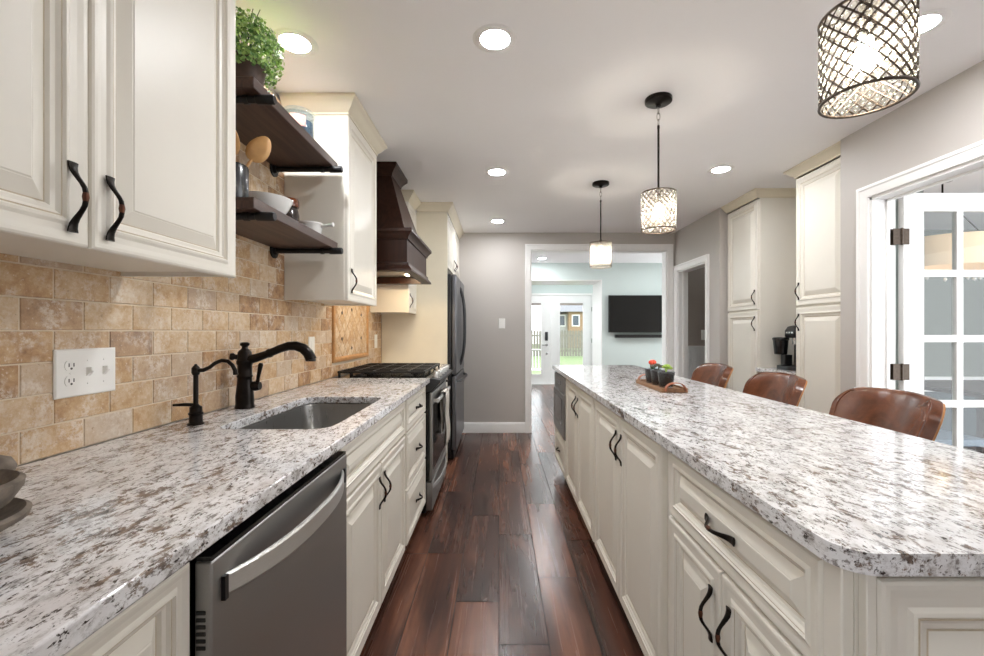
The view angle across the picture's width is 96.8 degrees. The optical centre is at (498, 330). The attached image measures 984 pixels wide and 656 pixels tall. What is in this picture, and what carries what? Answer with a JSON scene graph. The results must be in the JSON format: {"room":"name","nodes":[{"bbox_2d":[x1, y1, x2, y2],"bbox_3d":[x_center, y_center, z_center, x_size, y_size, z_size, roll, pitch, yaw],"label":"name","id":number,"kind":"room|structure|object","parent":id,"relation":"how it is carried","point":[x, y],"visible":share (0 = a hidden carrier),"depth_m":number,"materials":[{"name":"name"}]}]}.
{"room":"kitchen","nodes":[
{"label":"kitchen","id":0,"kind":"room"},
{"bbox_2d":[17,85,381,466],"bbox_3d":[-1.166,0.020,1.425,0.128,2.400,7.650,0,0,0],"label":"wall","id":1,"kind":"structure","parent":0,"point":[271,88],"depth_m":1.68,"materials":[{"name":"beige paint"}]},
{"bbox_2d":[0,0,235,277],"bbox_3d":[-0.900,-0.666,0.818,0.375,1.025,1.023,0,0,0],"label":"upper cabinet","id":2,"kind":"object","parent":1,"relation":"attached to","point":[118,117],"visible":1,"depth_m":0.90,"materials":[{"name":"beige paint"}]},
{"bbox_2d":[0,85,380,465],"bbox_3d":[-1.096,-0.421,1.680,0.012,1.454,4.740,0,0,0],"label":"wall tiles","id":3,"kind":"structure","parent":1,"relation":"attached to","point":[158,328],"depth_m":1.34,"materials":[{"name":"tile"}]},
{"bbox_2d":[53,347,114,399],"bbox_3d":[-1.080,0.107,1.152,0.019,0.122,0.170,0,0,0],"label":"wall plate","id":4,"kind":"object","parent":3,"relation":"attached to","point":[76,372],"visible":1,"depth_m":1.14,"materials":[{"name":"white plastic"}]},
{"bbox_2d":[64,360,77,370],"bbox_3d":[-1.082,0.087,1.105,0.003,0.025,0.033,0,0,0],"label":"socket","id":5,"kind":"object","parent":4,"relation":"attached to","point":[69,365],"depth_m":1.10,"materials":[{"name":"white plastic"}]},
{"bbox_2d":[64,376,77,385],"bbox_3d":[-1.082,0.127,1.105,0.003,0.025,0.033,0,0,0],"label":"socket","id":6,"kind":"object","parent":4,"relation":"attached to","point":[68,380],"depth_m":1.10,"materials":[{"name":"white plastic"}]},
{"bbox_2d":[308,337,314,352],"bbox_3d":[-1.085,0.092,2.535,0.008,0.118,0.075,0,0,0],"label":"switch plate","id":7,"kind":"object","parent":3,"relation":"attached to","point":[311,340],"visible":0.56,"depth_m":2.53,"materials":[{"name":"white plastic"}]},
{"bbox_2d":[332,306,368,362],"bbox_3d":[-1.084,-0.087,3.235,0.016,0.594,0.760,0,0,0],"label":"tile medallion","id":8,"kind":"object","parent":3,"relation":"attached to","point":[350,324],"visible":0.61,"depth_m":3.17,"materials":[{"name":"tile"}]},
{"bbox_2d":[374,334,376,347],"bbox_3d":[-1.085,0.090,3.860,0.008,0.118,0.075,0,0,0],"label":"switch plate","id":9,"kind":"object","parent":3,"relation":"attached to","point":[375,336],"visible":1,"depth_m":3.83,"materials":[{"name":"white plastic"}]},
{"bbox_2d":[236,76,342,176],"bbox_3d":[-0.922,-0.788,1.798,0.333,0.088,0.745,0,0,0],"label":"wall shelf","id":10,"kind":"object","parent":1,"relation":"attached to","point":[259,112],"visible":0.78,"depth_m":1.75,"materials":[{"name":"brown wood"}]},
{"bbox_2d":[236,50,266,86],"bbox_3d":[-0.905,-0.892,1.550,0.148,0.118,0.148,0,0,0],"label":"pot","id":11,"kind":"object","parent":10,"relation":"on","point":[252,66],"depth_m":1.50,"materials":[{"name":"brown wood"}]},
{"bbox_2d":[236,6,284,91],"bbox_3d":[-0.887,-0.977,1.548,0.224,0.289,0.304,0,0,0],"label":"boxwood","id":12,"kind":"object","parent":10,"relation":"on","point":[249,62],"visible":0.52,"depth_m":1.50,"materials":[{"name":"green plant"}]},
{"bbox_2d":[288,105,313,137],"bbox_3d":[-0.885,-0.901,1.930,0.134,0.136,0.134,0,0,0],"label":"glass jar","id":13,"kind":"object","parent":10,"relation":"on","point":[307,125],"visible":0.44,"depth_m":1.89,"materials":[{"name":"clear glass"}]},
{"bbox_2d":[236,197,342,257],"bbox_3d":[-0.922,-0.394,1.798,0.333,0.088,0.745,0,0,0],"label":"wall shelf","id":14,"kind":"object","parent":1,"relation":"attached to","point":[257,221],"visible":0.76,"depth_m":1.77,"materials":[{"name":"brown wood"}]},
{"bbox_2d":[236,162,248,196],"bbox_3d":[-0.930,-0.506,1.515,0.110,0.135,0.110,0,0,0],"label":"utensil crock","id":15,"kind":"object","parent":14,"relation":"on","point":[242,171],"visible":0.2,"depth_m":1.50,"materials":[{"name":"silver metal"}]},
{"bbox_2d":[236,131,239,154],"bbox_3d":[-0.910,-0.579,1.491,0.051,0.255,0.092,0,0,20],"label":"slotted spatula","id":16,"kind":"object","parent":15,"relation":"in","point":[237,136],"visible":0.16,"depth_m":1.49,"materials":[{"name":"brown wood"}]},
{"bbox_2d":[245,136,270,166],"bbox_3d":[-0.885,-0.575,1.536,0.151,0.249,0.015,0,0,-31],"label":"wooden spoon","id":17,"kind":"object","parent":15,"relation":"in","point":[258,149],"visible":0.87,"depth_m":1.55,"materials":[{"name":"brown wood"}]},
{"bbox_2d":[249,191,292,213],"bbox_3d":[-0.945,-0.485,1.760,0.210,0.093,0.210,0,0,0],"label":"serving bowl","id":18,"kind":"object","parent":14,"relation":"on","point":[283,204],"visible":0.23,"depth_m":1.70,"materials":[{"name":"white ceramic"}]},
{"bbox_2d":[286,197,299,220],"bbox_3d":[-0.985,-0.528,2.040,0.100,0.178,0.100,0,0,0],"label":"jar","id":19,"kind":"object","parent":14,"relation":"on","point":[293,212],"visible":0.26,"depth_m":2.02,"materials":[{"name":"silver metal"}]},
{"bbox_2d":[298,220,333,233],"bbox_3d":[-0.858,-0.473,2.045,0.172,0.069,0.118,0,0,0],"label":"dish","id":20,"kind":"object","parent":14,"relation":"on","point":[317,226],"visible":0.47,"depth_m":2.01,"materials":[{"name":"white ceramic"}]},
{"bbox_2d":[279,93,386,305],"bbox_3d":[-0.900,-0.666,2.475,0.375,1.025,0.628,0,0,0],"label":"upper cabinet","id":21,"kind":"object","parent":1,"relation":"attached to","point":[343,128],"visible":0.94,"depth_m":2.21,"materials":[{"name":"beige paint"}]},
{"bbox_2d":[370,190,420,313],"bbox_3d":[-0.900,-0.666,3.847,0.375,1.025,0.402,0,0,0],"label":"upper cabinet","id":22,"kind":"object","parent":1,"relation":"attached to","point":[391,298],"visible":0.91,"depth_m":3.70,"materials":[{"name":"beige paint"}]},
{"bbox_2d":[377,162,431,283],"bbox_3d":[-0.826,-0.783,3.230,0.527,0.791,0.836,0,0,0],"label":"range hood","id":23,"kind":"object","parent":1,"relation":"attached to","point":[402,255],"visible":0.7,"depth_m":3.00,"materials":[{"name":"brown wood"}]},
{"bbox_2d":[416,202,463,277],"bbox_3d":[-0.755,-0.880,4.622,0.666,0.600,1.253,0,0,0],"label":"upper cabinet","id":24,"kind":"object","parent":1,"relation":"attached to","point":[424,207],"visible":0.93,"depth_m":4.29,"materials":[{"name":"beige paint"}]},
{"bbox_2d":[532,285,592,292],"bbox_3d":[0.750,0.020,9.210,5.300,2.400,1.860,0,0,0],"label":"wall","id":25,"kind":"structure","parent":0,"point":[535,288],"depth_m":10.00,"materials":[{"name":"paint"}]},
{"bbox_2d":[532,296,550,382],"bbox_3d":[0.718,0.194,10.002,0.935,2.008,0.116,0,0,0],"label":"door","id":26,"kind":"structure","parent":25,"relation":"in","point":[544,301],"depth_m":10.02,"materials":[{"name":"white paint"}]},
{"bbox_2d":[532,293,592,383],"bbox_3d":[1.190,0.181,10.060,1.980,2.082,0.160,0,0,0],"label":"trim","id":27,"kind":"structure","parent":25,"relation":"attached to","point":[533,294],"depth_m":9.98,"materials":[{"name":"white paint"}]},
{"bbox_2d":[532,280,601,364],"bbox_3d":[0.444,0.167,7.930,2.688,2.107,0.704,0,0,0],"label":"trim","id":28,"kind":"structure","parent":25,"relation":"attached to","point":[597,284],"depth_m":7.88,"materials":[{"name":"white paint"}]},
{"bbox_2d":[551,296,591,382],"bbox_3d":[1.663,0.194,10.030,0.943,2.008,0.060,0,0,0],"label":"door","id":29,"kind":"structure","parent":25,"relation":"in","point":[556,301],"depth_m":10.02,"materials":[{"name":"white paint"}]},
{"bbox_2d":[560,303,582,304],"bbox_3d":[1.660,-0.614,10.024,0.526,0.048,0.016,0,0,0],"label":"rolled blind","id":30,"kind":"object","parent":25,"relation":"attached to","point":[560,303],"depth_m":10.02,"materials":[{"name":"white fabric"}]},
{"bbox_2d":[456,233,674,421],"bbox_3d":[0.505,0.020,5.315,3.470,2.400,0.130,0,0,0],"label":"wall","id":31,"kind":"structure","parent":0,"point":[491,265],"depth_m":5.25,"materials":[{"name":"beige paint"}]},
{"bbox_2d":[462,422,524,432],"bbox_3d":[-0.384,1.157,5.242,1.393,0.125,0.016,0,0,0],"label":"baseboard","id":32,"kind":"structure","parent":31,"relation":"attached to","point":[469,427],"depth_m":5.23,"materials":[{"name":"white paint"}]},
{"bbox_2d":[499,319,504,328],"bbox_3d":[0.035,-0.090,5.245,0.075,0.120,0.009,0,0,0],"label":"switch plate","id":33,"kind":"object","parent":31,"relation":"attached to","point":[501,321],"visible":1,"depth_m":5.24,"materials":[{"name":"white plastic"}]},
{"bbox_2d":[525,244,672,432],"bbox_3d":[1.199,0.090,5.303,1.772,2.260,0.157,0,0,0],"label":"trim","id":34,"kind":"structure","parent":31,"relation":"attached to","point":[666,250],"depth_m":5.23,"materials":[{"name":"white paint"}]},
{"bbox_2d":[532,263,661,369],"bbox_3d":[0.775,0.020,6.830,5.350,2.400,2.900,0,0,0],"label":"wall","id":35,"kind":"structure","parent":0,"point":[621,278],"depth_m":7.58,"materials":[{"name":"blue paint"}]},
{"bbox_2d":[608,295,661,331],"bbox_3d":[2.440,-0.295,7.541,1.110,0.640,0.077,0,0,0],"label":"television","id":36,"kind":"object","parent":35,"relation":"attached to","point":[626,313],"visible":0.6,"depth_m":7.50,"materials":[{"name":"black plastic"}]},
{"bbox_2d":[615,334,661,337],"bbox_3d":[2.440,0.087,7.537,0.880,0.055,0.085,0,0,0],"label":"bar","id":37,"kind":"object","parent":35,"relation":"attached to","point":[616,335],"visible":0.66,"depth_m":7.50,"materials":[{"name":"black plastic"}]},
{"bbox_2d":[236,0,983,262],"bbox_3d":[2.300,-1.230,3.900,8.600,0.100,12.600,0,0,0],"label":"ceiling","id":38,"kind":"structure","parent":0,"point":[563,110],"depth_m":2.14,"materials":[{"name":"paint"}]},
{"bbox_2d":[270,28,318,56],"bbox_3d":[-0.836,-1.178,1.790,0.180,0.004,0.180,0,0,0],"label":"recessed light","id":39,"kind":"object","parent":38,"relation":"in","point":[296,42],"visible":0.94,"depth_m":1.78,"materials":[{"name":"white"}]},
{"bbox_2d":[473,23,516,52],"bbox_3d":[-0.016,-1.178,1.766,0.180,0.004,0.180,0,0,0],"label":"recessed light","id":40,"kind":"object","parent":38,"relation":"in","point":[490,38],"visible":1,"depth_m":1.76,"materials":[{"name":"white paint"}]},
{"bbox_2d":[485,168,508,175],"bbox_3d":[-0.016,-1.178,3.243,0.180,0.004,0.180,0,0,0],"label":"recessed light","id":41,"kind":"object","parent":38,"relation":"in","point":[491,171],"visible":1,"depth_m":3.23,"materials":[{"name":"white"}]},
{"bbox_2d":[489,219,505,222],"bbox_3d":[-0.016,-1.178,4.690,0.180,0.004,0.180,0,0,0],"label":"recessed light","id":42,"kind":"object","parent":38,"relation":"in","point":[492,220],"visible":1,"depth_m":4.69,"materials":[{"name":"white"}]},
{"bbox_2d":[590,180,611,268],"bbox_3d":[0.810,-0.844,3.480,0.174,0.671,0.174,0,0,-41],"label":"pendant lamp","id":43,"kind":"object","parent":38,"relation":"hanging from","point":[600,184],"visible":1,"depth_m":3.45,"materials":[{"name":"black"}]},
{"bbox_2d":[640,92,676,234],"bbox_3d":[0.810,-0.844,2.220,0.174,0.671,0.174,0,0,-41],"label":"pendant lamp","id":44,"kind":"object","parent":38,"relation":"hanging from","point":[657,100],"visible":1,"depth_m":2.20,"materials":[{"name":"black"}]},
{"bbox_2d":[707,165,734,173],"bbox_3d":[1.620,-1.178,3.190,0.180,0.004,0.180,0,0,0],"label":"recessed light","id":45,"kind":"object","parent":38,"relation":"in","point":[720,169],"visible":1,"depth_m":3.19,"materials":[{"name":"white"}]},
{"bbox_2d":[817,0,920,118],"bbox_3d":[0.810,-0.844,0.965,0.174,0.671,0.174,0,0,-41],"label":"pendant lamp","id":46,"kind":"object","parent":38,"relation":"hanging from","point":[866,53],"visible":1,"depth_m":0.94,"materials":[{"name":"brown metal"}]},
{"bbox_2d":[888,8,952,39],"bbox_3d":[1.620,-1.178,1.685,0.180,0.004,0.180,0,0,0],"label":"recessed light","id":47,"kind":"object","parent":38,"relation":"in","point":[930,20],"visible":0.59,"depth_m":1.66,"materials":[{"name":"white"}]},
{"bbox_2d":[924,233,951,269],"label":"drum chandelier","id":48,"kind":"object","parent":38,"relation":"hanging from","point":[938,252],"depth_m":3.18,"materials":[{"name":"brown"}]},
{"bbox_2d":[963,215,983,269],"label":"drum chandelier","id":49,"kind":"object","parent":38,"relation":"hanging from","point":[973,241],"depth_m":3.08,"materials":[{"name":"brown"}]},
{"bbox_2d":[360,384,975,655],"bbox_3d":[2.325,1.245,3.825,8.550,0.050,12.450,0,0,0],"label":"floor","id":50,"kind":"structure","parent":0,"point":[505,560],"depth_m":2.25,"materials":[{"name":"brown wood"}]},
{"bbox_2d":[64,562,189,655],"bbox_3d":[-0.765,0.779,0.368,0.646,0.882,0.614,0,0,0],"label":"base cabinet","id":51,"kind":"object","parent":50,"relation":"on","point":[157,623],"visible":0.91,"depth_m":0.61,"materials":[{"name":"beige paint"}]},
{"bbox_2d":[189,451,346,655],"bbox_3d":[-0.730,0.787,0.985,0.660,0.866,0.610,0,0,0],"label":"dishwasher","id":52,"kind":"object","parent":50,"relation":"on","point":[275,584],"visible":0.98,"depth_m":0.89,"materials":[{"name":"grey metal"}]},
{"bbox_2d":[189,557,195,655],"bbox_3d":[-0.780,0.780,0.986,0.560,0.840,0.600,0,0,0],"label":"tub","id":53,"kind":"object","parent":52,"relation":"in","point":[192,563],"depth_m":0.71,"materials":[{"name":"black plastic"}]},
{"bbox_2d":[339,401,404,655],"bbox_3d":[-0.765,0.779,1.764,0.646,0.882,0.934,0,0,0],"label":"base cabinet","id":54,"kind":"object","parent":50,"relation":"on","point":[375,457],"visible":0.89,"depth_m":1.66,"materials":[{"name":"beige paint"}]},
{"bbox_2d":[337,363,452,512],"bbox_3d":[-0.731,0.741,3.231,0.694,0.959,0.760,0,0,0],"label":"gas range","id":55,"kind":"object","parent":50,"relation":"on","point":[436,461],"visible":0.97,"depth_m":2.98,"materials":[{"name":"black metal"}]},
{"bbox_2d":[337,368,437,377],"bbox_3d":[-0.774,0.316,3.231,0.608,0.016,0.760,0,0,0],"label":"cooktop","id":56,"kind":"object","parent":55,"relation":"in","point":[428,374],"depth_m":2.97,"materials":[{"name":"black metal"}]},
{"bbox_2d":[439,388,449,444],"bbox_3d":[-0.405,0.627,3.230,0.073,0.386,0.214,0,0,0],"label":"hand towel","id":57,"kind":"object","parent":55,"relation":"hanging from","point":[444,417],"visible":0.95,"depth_m":3.20,"materials":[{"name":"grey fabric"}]},
{"bbox_2d":[403,386,425,545],"bbox_3d":[-0.765,0.779,2.538,0.646,0.882,0.611,0,0,0],"label":"base cabinet","id":58,"kind":"object","parent":50,"relation":"on","point":[415,406],"visible":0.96,"depth_m":2.48,"materials":[{"name":"beige paint"}]},
{"bbox_2d":[0,378,429,655],"bbox_3d":[-0.769,0.322,1.124,0.639,0.032,3.448,0,0,0],"label":"countertop","id":59,"kind":"structure","parent":58,"relation":"on","point":[107,523],"depth_m":0.79,"materials":[{"name":"white stone"}]},
{"bbox_2d":[0,497,32,531],"bbox_3d":[-0.800,0.286,0.605,0.212,0.038,0.212,0,0,0],"label":"saucer","id":60,"kind":"object","parent":59,"relation":"on","point":[17,509],"visible":0.9,"depth_m":0.66,"materials":[{"name":"grey stone"}]},
{"bbox_2d":[0,469,25,508],"bbox_3d":[-0.805,0.255,0.610,0.197,0.066,0.197,0,0,0],"label":"stone bowl","id":61,"kind":"object","parent":60,"relation":"on","point":[11,481],"visible":1,"depth_m":0.65,"materials":[{"name":"grey stone"}]},
{"bbox_2d":[0,455,16,469],"bbox_3d":[-0.834,0.239,0.688,0.036,0.074,0.102,0,0,41],"label":"pestle","id":62,"kind":"object","parent":61,"relation":"in","point":[6,462],"visible":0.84,"depth_m":0.71,"materials":[{"name":"grey stone"}]},
{"bbox_2d":[172,358,237,425],"bbox_3d":[-0.953,0.198,1.429,0.197,0.216,0.052,0,0,0],"label":"tap","id":63,"kind":"object","parent":59,"relation":"on","point":[195,413],"visible":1,"depth_m":1.42,"materials":[{"name":"black metal"}]},
{"bbox_2d":[229,341,316,408],"bbox_3d":[-0.898,0.173,1.740,0.340,0.265,0.072,0,0,0],"label":"kitchen faucet","id":64,"kind":"object","parent":59,"relation":"on","point":[245,387],"visible":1,"depth_m":1.72,"materials":[{"name":"black metal"}]},
{"bbox_2d":[240,403,372,428],"bbox_3d":[-0.715,0.438,1.700,0.400,0.198,0.710,0,0,0],"label":"sink","id":65,"kind":"object","parent":59,"relation":"in","point":[316,415],"visible":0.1,"depth_m":2.02,"materials":[{"name":"silver metal"}]},
{"bbox_2d":[382,213,447,461],"bbox_3d":[-0.784,0.062,4.062,0.608,2.315,0.025,0,0,0],"label":"panel","id":66,"kind":"object","parent":50,"relation":"on","point":[422,336],"visible":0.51,"depth_m":4.05,"materials":[{"name":"beige paint"}]},
{"bbox_2d":[445,377,447,452],"bbox_3d":[-0.765,0.779,3.830,0.646,0.882,0.428,0,0,0],"label":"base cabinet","id":67,"kind":"object","parent":50,"relation":"on","point":[446,379],"visible":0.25,"depth_m":3.99,"materials":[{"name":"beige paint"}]},
{"bbox_2d":[448,274,467,457],"bbox_3d":[-0.704,0.333,4.553,0.731,1.735,0.915,0,0,0],"label":"refrigerator","id":68,"kind":"object","parent":50,"relation":"on","point":[456,301],"visible":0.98,"depth_m":4.14,"materials":[{"name":"metal"}]},
{"bbox_2d":[554,371,565,478],"bbox_3d":[0.721,0.779,3.578,0.518,0.882,0.645,0,0,0],"label":"base cabinet","id":69,"kind":"object","parent":50,"relation":"on","point":[560,443],"depth_m":3.49,"materials":[{"name":"beige paint"}]},
{"bbox_2d":[566,379,594,541],"bbox_3d":[0.721,0.779,2.766,0.518,0.882,0.974,0,0,0],"label":"base cabinet","id":70,"kind":"object","parent":50,"relation":"on","point":[580,406],"visible":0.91,"depth_m":2.63,"materials":[{"name":"beige paint"}]},
{"bbox_2d":[595,399,670,655],"bbox_3d":[0.721,0.779,1.783,0.518,0.882,0.988,0,0,0],"label":"base cabinet","id":71,"kind":"object","parent":50,"relation":"on","point":[632,513],"visible":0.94,"depth_m":1.59,"materials":[{"name":"beige paint"}]},
{"bbox_2d":[691,363,732,387],"bbox_3d":[1.463,0.733,3.270,0.487,0.976,0.488,0,0,0],"label":"bar stool","id":72,"kind":"object","parent":50,"relation":"on","point":[716,374],"visible":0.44,"depth_m":3.30,"materials":[{"name":"leather"}]},
{"bbox_2d":[721,188,797,391],"bbox_3d":[2.317,0.020,3.888,0.402,2.400,0.554,0,0,0],"label":"pantry cabinet","id":73,"kind":"object","parent":50,"relation":"on","point":[762,232],"visible":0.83,"depth_m":3.67,"materials":[{"name":"beige paint"}]},
{"bbox_2d":[669,452,857,655],"bbox_3d":[0.721,0.779,0.960,0.518,0.882,0.655,0,0,0],"label":"base cabinet","id":74,"kind":"object","parent":50,"relation":"on","point":[739,585],"visible":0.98,"depth_m":0.90,"materials":[{"name":"beige paint"}]},
{"bbox_2d":[552,365,983,576],"bbox_3d":[0.844,0.322,2.265,0.733,0.032,3.330,0,0,0],"label":"countertop","id":75,"kind":"structure","parent":74,"relation":"on","point":[865,499],"depth_m":0.96,"materials":[{"name":"white stone"}]},
{"bbox_2d":[636,374,687,392],"bbox_3d":[0.870,0.280,2.365,0.130,0.052,0.454,0,0,0],"label":"serving tray","id":76,"kind":"object","parent":75,"relation":"on","point":[675,388],"visible":0.69,"depth_m":2.18,"materials":[{"name":"brown wood"}]},
{"bbox_2d":[644,360,659,382],"bbox_3d":[0.868,0.226,2.470,0.088,0.129,0.088,0,0,0],"label":"succulent pot","id":77,"kind":"object","parent":76,"relation":"on","point":[647,371],"visible":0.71,"depth_m":2.45,"materials":[{"name":"black ceramic"}]},
{"bbox_2d":[650,363,664,384],"bbox_3d":[0.868,0.233,2.375,0.089,0.115,0.088,0,0,0],"label":"succulent pot","id":78,"kind":"object","parent":76,"relation":"on","point":[654,375],"visible":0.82,"depth_m":2.36,"materials":[{"name":"black ceramic"}]},
{"bbox_2d":[657,364,674,387],"bbox_3d":[0.868,0.231,2.270,0.088,0.119,0.088,0,0,0],"label":"succulent pot","id":79,"kind":"object","parent":76,"relation":"on","point":[664,378],"visible":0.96,"depth_m":2.25,"materials":[{"name":"black ceramic"}]},
{"bbox_2d":[742,372,806,406],"bbox_3d":[1.463,0.733,2.530,0.487,0.976,0.488,0,0,0],"label":"bar stool","id":80,"kind":"object","parent":50,"relation":"on","point":[787,388],"visible":0.36,"depth_m":2.55,"materials":[{"name":"leather"}]},
{"bbox_2d":[783,141,840,413],"bbox_3d":[2.317,0.020,2.979,0.402,2.400,0.549,0,0,0],"label":"pantry cabinet","id":81,"kind":"object","parent":50,"relation":"on","point":[817,291],"visible":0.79,"depth_m":2.96,"materials":[{"name":"beige paint"}]},
{"bbox_2d":[829,387,945,440],"bbox_3d":[1.463,0.733,1.810,0.487,0.976,0.488,0,0,0],"label":"bar stool","id":82,"kind":"object","parent":50,"relation":"on","point":[902,411],"visible":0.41,"depth_m":1.80,"materials":[{"name":"brown leather"}]},
{"bbox_2d":[858,573,983,655],"bbox_3d":[0.789,0.779,0.621,0.542,0.882,0.020,0,0,0],"label":"island end panel","id":83,"kind":"object","parent":50,"relation":"on","point":[898,616],"visible":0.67,"depth_m":0.61,"materials":[{"name":"beige paint"}]},
{"bbox_2d":[924,380,983,438],"bbox_3d":[4.100,0.843,3.475,1.000,0.755,1.350,0,0,0],"label":"dining table","id":84,"kind":"object","parent":50,"relation":"on","point":[973,388],"visible":0.46,"depth_m":3.80,"materials":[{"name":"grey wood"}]},
{"bbox_2d":[935,429,983,453],"bbox_3d":[3.041,0.745,3.150,0.519,0.950,0.440,0,0,0],"label":"dining chair","id":85,"kind":"object","parent":50,"relation":"on","point":[943,436],"visible":0.02,"depth_m":2.94,"materials":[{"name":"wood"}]},
{"bbox_3d":[2.327,0.779,3.433,0.381,0.882,0.461,0,0,0],"label":"cabinet","id":86,"kind":"object","parent":50,"relation":"on","visible":0},
{"bbox_2d":[756,368,795,374],"bbox_3d":[2.334,0.322,3.433,0.369,0.032,0.463,0,0,0],"label":"countertop","id":87,"kind":"structure","parent":86,"relation":"on","point":[757,369],"depth_m":3.47,"materials":[{"name":"white stone"}]},
{"bbox_2d":[772,325,795,370],"bbox_3d":[2.365,0.130,3.493,0.253,0.350,0.265,0,0,0],"label":"coffee maker","id":88,"kind":"object","parent":87,"relation":"on","point":[780,344],"visible":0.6,"depth_m":3.50,"materials":[{"name":"black plastic"}]},
{"bbox_2d":[688,267,704,345],"bbox_3d":[2.835,0.020,4.950,1.230,2.400,1.420,0,0,0],"label":"wall","id":89,"kind":"structure","parent":0,"point":[696,278],"depth_m":5.60,"materials":[{"name":"grey paint"}]},
{"bbox_2d":[688,346,704,378],"bbox_3d":[2.827,0.705,5.577,1.214,1.030,0.045,0,0,0],"label":"trim","id":90,"kind":"structure","parent":89,"relation":"attached to","point":[696,354],"depth_m":5.57,"materials":[{"name":"white paint"}]},
{"bbox_2d":[701,330,704,339],"bbox_3d":[2.630,0.050,5.595,0.080,0.130,0.009,0,0,0],"label":"switch plate","id":91,"kind":"object","parent":89,"relation":"attached to","point":[702,331],"visible":0.56,"depth_m":5.59,"materials":[{"name":"white plastic"}]},
{"bbox_2d":[675,60,983,392],"bbox_3d":[2.345,0.020,1.425,0.470,2.400,7.650,0,0,0],"label":"wall","id":92,"kind":"structure","parent":0,"point":[948,117],"depth_m":2.52,"materials":[{"name":"beige paint"}]},
{"bbox_2d":[674,254,709,378],"bbox_3d":[2.152,0.224,4.798,0.137,1.992,0.837,0,0,0],"label":"trim","id":93,"kind":"structure","parent":92,"relation":"attached to","point":[681,271],"depth_m":5.14,"materials":[{"name":"white paint"}]},
{"bbox_2d":[856,139,983,388],"bbox_3d":[2.163,0.198,1.717,0.157,2.044,1.668,0,0,0],"label":"trim","id":94,"kind":"structure","parent":92,"relation":"attached to","point":[875,202],"depth_m":2.47,"materials":[{"name":"white paint"}]},
{"bbox_2d":[890,193,983,447],"bbox_3d":[2.670,0.217,2.465,0.938,1.985,0.046,0,0,0],"label":"door leaf","id":95,"kind":"structure","parent":92,"relation":"in","point":[909,234],"depth_m":2.45,"materials":[{"name":"white paint"}]},
{"bbox_2d":[895,190,983,388],"bbox_3d":[4.370,-0.310,3.922,4.260,1.740,2.555,0,0,0],"label":"wall","id":96,"kind":"structure","parent":0,"point":[937,292],"depth_m":5.10,"materials":[{"name":"grey paint"}]},
{"bbox_2d":[924,392,975,435],"bbox_3d":[4.540,0.890,4.200,3.920,0.660,2.000,0,0,0],"label":"wall","id":97,"kind":"structure","parent":0,"point":[969,414],"depth_m":5.10,"materials":[{"name":"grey paint"}]},
{"bbox_2d":[924,376,983,391],"bbox_3d":[4.928,0.615,5.072,2.945,0.170,0.045,0,0,0],"label":"trim","id":98,"kind":"structure","parent":97,"relation":"attached to","point":[925,377],"depth_m":5.05,"materials":[{"name":"white paint"}]},
{"label":"outside","id":99,"kind":"structure","parent":0,"visible":0},
{"bbox_2d":[532,344,582,373],"bbox_3d":[5.000,1.870,35.080,70.000,0.200,49.840,0,0,0],"label":"ground","id":100,"kind":"structure","parent":99,"point":[564,360],"depth_m":25.36,"materials":[{"name":"green plant"}]},
{"bbox_2d":[532,330,582,355],"bbox_3d":[2.600,0.870,30.075,17.200,1.900,0.150,0,0,0],"label":"wooden fence","id":101,"kind":"object","parent":100,"relation":"on","point":[570,335],"visible":0.13,"depth_m":30.00,"materials":[{"name":"brown wood"}]},
{"bbox_2d":[560,305,582,347],"bbox_3d":[8.200,-0.805,49.800,5.000,5.150,10.400,0,0,0],"label":"house","id":102,"kind":"structure","parent":100,"relation":"on","point":[571,316],"depth_m":45.13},
{"bbox_3d":[1.500,1.720,12.325,9.000,0.100,4.350,0,0,0],"label":"patio","id":103,"kind":"object","parent":100,"relation":"on","visible":0},
{"bbox_2d":[532,349,540,369],"bbox_3d":[1.030,1.084,12.030,0.528,1.155,0.588,0,0,0],"label":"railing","id":104,"kind":"object","parent":103,"relation":"on","point":[532,349],"visible":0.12,"depth_m":12.26,"materials":[{"name":"white paint"}]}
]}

